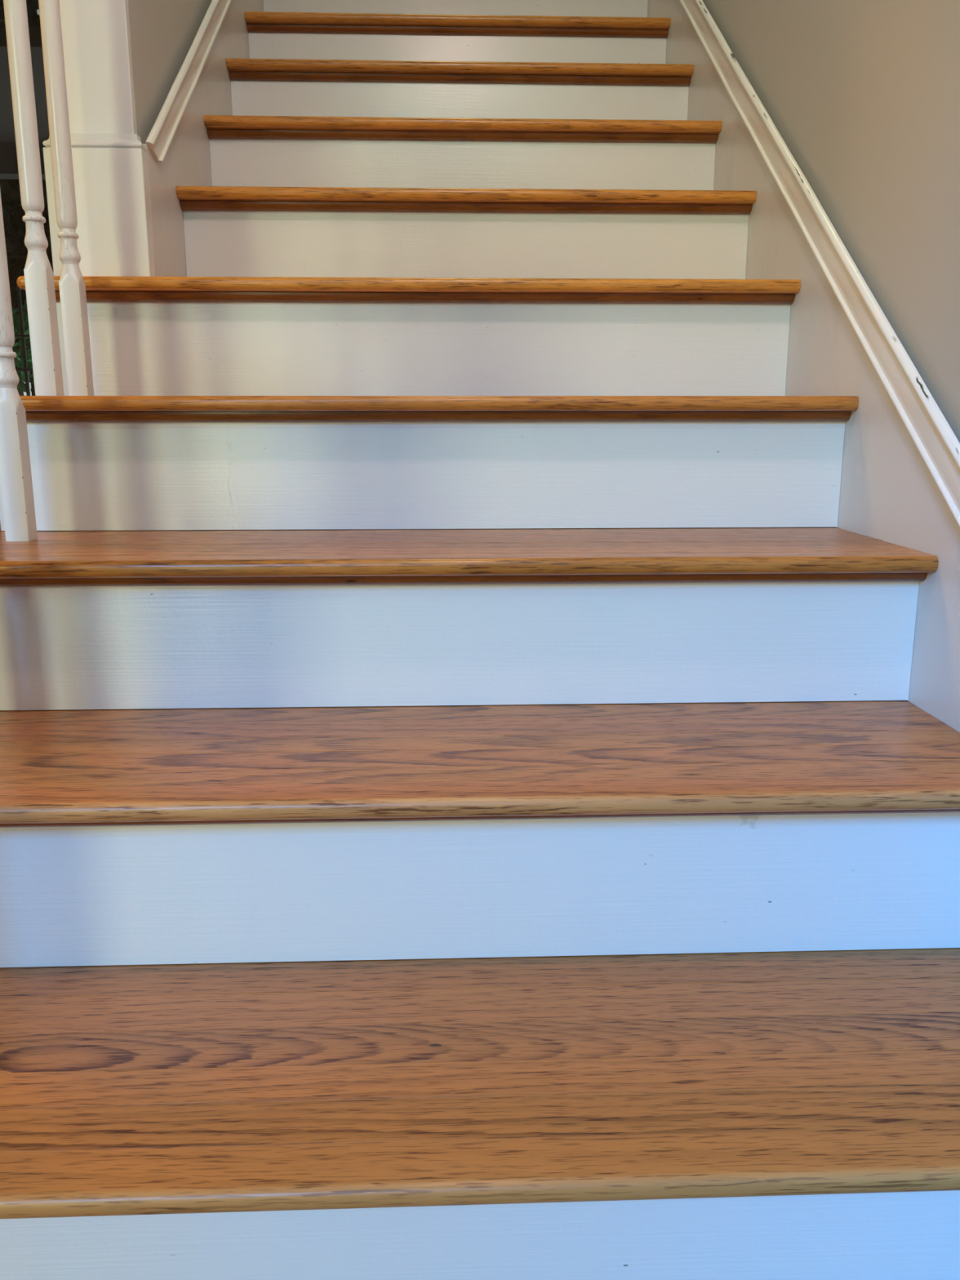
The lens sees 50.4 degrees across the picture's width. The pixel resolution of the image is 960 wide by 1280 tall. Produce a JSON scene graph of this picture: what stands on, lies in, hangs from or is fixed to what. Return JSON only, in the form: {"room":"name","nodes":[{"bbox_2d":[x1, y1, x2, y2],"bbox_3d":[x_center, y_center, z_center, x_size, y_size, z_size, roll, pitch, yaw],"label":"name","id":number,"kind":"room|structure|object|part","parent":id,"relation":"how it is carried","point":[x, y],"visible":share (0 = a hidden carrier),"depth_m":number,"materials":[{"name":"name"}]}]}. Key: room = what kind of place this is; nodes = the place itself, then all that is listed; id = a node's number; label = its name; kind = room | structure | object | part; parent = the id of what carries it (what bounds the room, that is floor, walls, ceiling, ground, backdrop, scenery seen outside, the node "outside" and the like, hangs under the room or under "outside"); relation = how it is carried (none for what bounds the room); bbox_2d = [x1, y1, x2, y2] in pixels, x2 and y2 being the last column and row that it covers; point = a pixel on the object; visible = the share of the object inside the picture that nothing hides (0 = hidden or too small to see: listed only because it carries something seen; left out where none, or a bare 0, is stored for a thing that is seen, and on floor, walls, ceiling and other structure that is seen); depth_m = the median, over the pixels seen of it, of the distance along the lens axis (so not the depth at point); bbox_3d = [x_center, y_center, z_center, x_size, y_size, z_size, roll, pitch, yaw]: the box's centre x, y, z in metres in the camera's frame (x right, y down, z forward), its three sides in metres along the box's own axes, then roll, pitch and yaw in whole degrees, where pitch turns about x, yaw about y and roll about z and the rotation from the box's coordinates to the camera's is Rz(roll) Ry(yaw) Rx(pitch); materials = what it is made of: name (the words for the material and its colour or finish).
{"room":"home staircase","nodes":[
{"label":"home staircase","id":0,"kind":"room"},
{"bbox_2d":[127,0,212,143],"bbox_3d":[-0.713,-2.700,3.566,0.131,5.200,4.540,-1,12,-2],"label":"wall","id":1,"kind":"structure","parent":0,"point":[162,33],"depth_m":1.78,"materials":[{"name":"beige paint"}]},
{"bbox_2d":[145,0,231,162],"bbox_3d":[-0.600,-2.199,2.961,0.011,2.183,3.146,-1,12,-2],"label":"trim","id":2,"kind":"structure","parent":1,"relation":"attached to","point":[159,140],"depth_m":1.90,"materials":[{"name":"paint"}]},
{"bbox_2d":[702,0,959,442],"bbox_3d":[0.564,-2.418,2.291,0.138,5.200,7.250,-1,12,-2],"label":"wall","id":3,"kind":"structure","parent":0,"point":[864,95],"depth_m":1.37,"materials":[{"name":"beige paint"}]},
{"bbox_2d":[679,0,959,527],"bbox_3d":[0.506,-0.970,1.886,0.011,4.098,5.862,-1,12,-2],"label":"trim","id":4,"kind":"structure","parent":3,"relation":"attached to","point":[934,438],"depth_m":1.46,"materials":[{"name":"paint"}]},
{"bbox_3d":[-0.543,0.307,2.132,7.400,0.050,5.850,-1,12,-2],"label":"floor","id":5,"kind":"structure","parent":0,"visible":0},
{"bbox_2d":[0,0,959,1279],"bbox_3d":[-0.165,-1.354,3.148,1.273,2.752,5.980,-1,12,-2],"label":"staircase","id":6,"kind":"structure","parent":5,"relation":"on","point":[479,625],"depth_m":1.20,"materials":[{"name":"brown wood"}]},
{"bbox_2d":[0,190,37,541],"bbox_3d":[-0.616,-0.592,1.270,0.031,0.938,0.031,-1,12,-2],"label":"baluster","id":7,"kind":"object","parent":6,"relation":"on","point":[15,476],"visible":1,"depth_m":1.33,"materials":[{"name":"white paint"}]},
{"bbox_2d":[3,0,63,395],"bbox_3d":[-0.622,-0.767,1.383,0.031,0.851,0.031,-1,12,-2],"label":"baluster","id":8,"kind":"object","parent":6,"relation":"on","point":[39,282],"visible":0.99,"depth_m":1.41,"materials":[{"name":"white paint"}]},
{"bbox_2d":[38,0,93,395],"bbox_3d":[-0.627,-0.842,1.504,0.031,0.944,0.031,-1,12,-2],"label":"baluster","id":9,"kind":"object","parent":6,"relation":"on","point":[72,286],"visible":0.96,"depth_m":1.54,"materials":[{"name":"white paint"}]},
{"bbox_2d":[42,0,155,276],"bbox_3d":[-0.624,-1.425,1.580,0.157,1.670,0.173,-1,12,-2],"label":"column","id":10,"kind":"structure","parent":6,"relation":"on","point":[113,229],"depth_m":1.64,"materials":[{"name":"paint"}]},
{"bbox_3d":[-0.621,-0.804,1.646,0.156,0.022,0.032,-1,12,-2],"label":"cap molding","id":11,"kind":"part","parent":10,"relation":"part of","materials":[{"name":"paint"}]},
{"bbox_3d":[-0.090,-0.562,1.676,1.223,0.015,0.018,-1,12,-2],"label":"cove molding","id":12,"kind":"part","parent":6,"relation":"part of","materials":[{"name":"brown wood"}]},
{"bbox_3d":[-0.079,-0.317,1.451,1.223,0.015,0.018,-1,12,-2],"label":"cove molding","id":13,"kind":"part","parent":6,"relation":"part of","materials":[{"name":"brown wood"}]},
{"bbox_3d":[-0.053,-1.541,2.581,1.063,0.015,0.018,-1,12,-2],"label":"cove molding","id":14,"kind":"part","parent":6,"relation":"part of","materials":[{"name":"brown wood"}]},
{"bbox_3d":[-0.042,-1.296,2.356,1.063,0.015,0.018,-1,12,-2],"label":"cove molding","id":15,"kind":"part","parent":6,"relation":"part of","materials":[{"name":"brown wood"}]},
{"bbox_3d":[-0.031,-1.052,2.131,1.063,0.015,0.018,-1,12,-2],"label":"cove molding","id":16,"kind":"part","parent":6,"relation":"part of","materials":[{"name":"brown wood"}]},
{"bbox_3d":[-0.068,-0.073,1.226,1.223,0.015,0.018,-1,12,-2],"label":"cove molding","id":17,"kind":"part","parent":6,"relation":"part of","materials":[{"name":"brown wood"}]},
{"bbox_3d":[-0.021,-0.807,1.905,1.063,0.015,0.018,-1,12,-2],"label":"cove molding","id":18,"kind":"part","parent":6,"relation":"part of","materials":[{"name":"brown wood"}]},
{"bbox_3d":[-0.057,0.172,1.000,1.223,0.015,0.018,-1,12,-2],"label":"cove molding","id":19,"kind":"part","parent":6,"relation":"part of","materials":[{"name":"brown wood"}]},
{"label":"outside","id":20,"kind":"structure","parent":0,"visible":0},
{"bbox_2d":[23,382,31,395],"bbox_3d":[-12.239,-7.013,31.504,38.000,1.650,55.260,-1,12,-2],"label":"ground","id":21,"kind":"structure","parent":20,"point":[24,393],"depth_m":22.96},
{"bbox_2d":[11,298,35,395],"bbox_3d":[-3.513,-1.810,8.017,3.442,1.640,0.888,-1,12,-2],"label":"hedge","id":22,"kind":"object","parent":21,"relation":"on","point":[17,329],"visible":0.12,"depth_m":7.81,"materials":[{"name":"green plant"}]},
{"bbox_3d":[-3.489,-1.622,8.070,0.040,1.250,0.040,-1,12,-2],"label":"stem","id":23,"kind":"part","parent":22,"relation":"part of","materials":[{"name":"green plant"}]},
{"bbox_2d":[14,284,32,395],"bbox_3d":[-2.946,-1.576,6.984,3.800,1.630,0.038,-1,12,-2],"label":"fence","id":24,"kind":"object","parent":21,"relation":"on","point":[22,335],"visible":0.02,"depth_m":6.88,"materials":[{"name":"black metal"}]},
{"bbox_3d":[-2.946,-2.048,6.870,3.800,0.016,0.020,-1,12,-2],"label":"rail","id":25,"kind":"part","parent":24,"relation":"part of","materials":[{"name":"black metal"}]},
{"bbox_3d":[-2.946,-1.833,6.918,3.800,0.016,0.020,-1,12,-2],"label":"rail","id":26,"kind":"part","parent":24,"relation":"part of","materials":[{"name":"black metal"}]},
{"bbox_2d":[0,0,53,395],"bbox_3d":[-4.403,-3.692,9.202,5.393,4.803,2.448,-1,12,-2],"label":"tree","id":27,"kind":"object","parent":21,"relation":"on","point":[15,228],"visible":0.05,"depth_m":8.53,"materials":[{"name":"green plant"}]},
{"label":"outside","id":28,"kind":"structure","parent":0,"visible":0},
{"bbox_2d":[0,26,49,179],"bbox_3d":[-2.698,-2.794,5.431,4.200,0.260,1.805,-1,12,-2],"label":"porch roof","id":29,"kind":"structure","parent":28,"point":[8,155],"depth_m":5.46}
]}

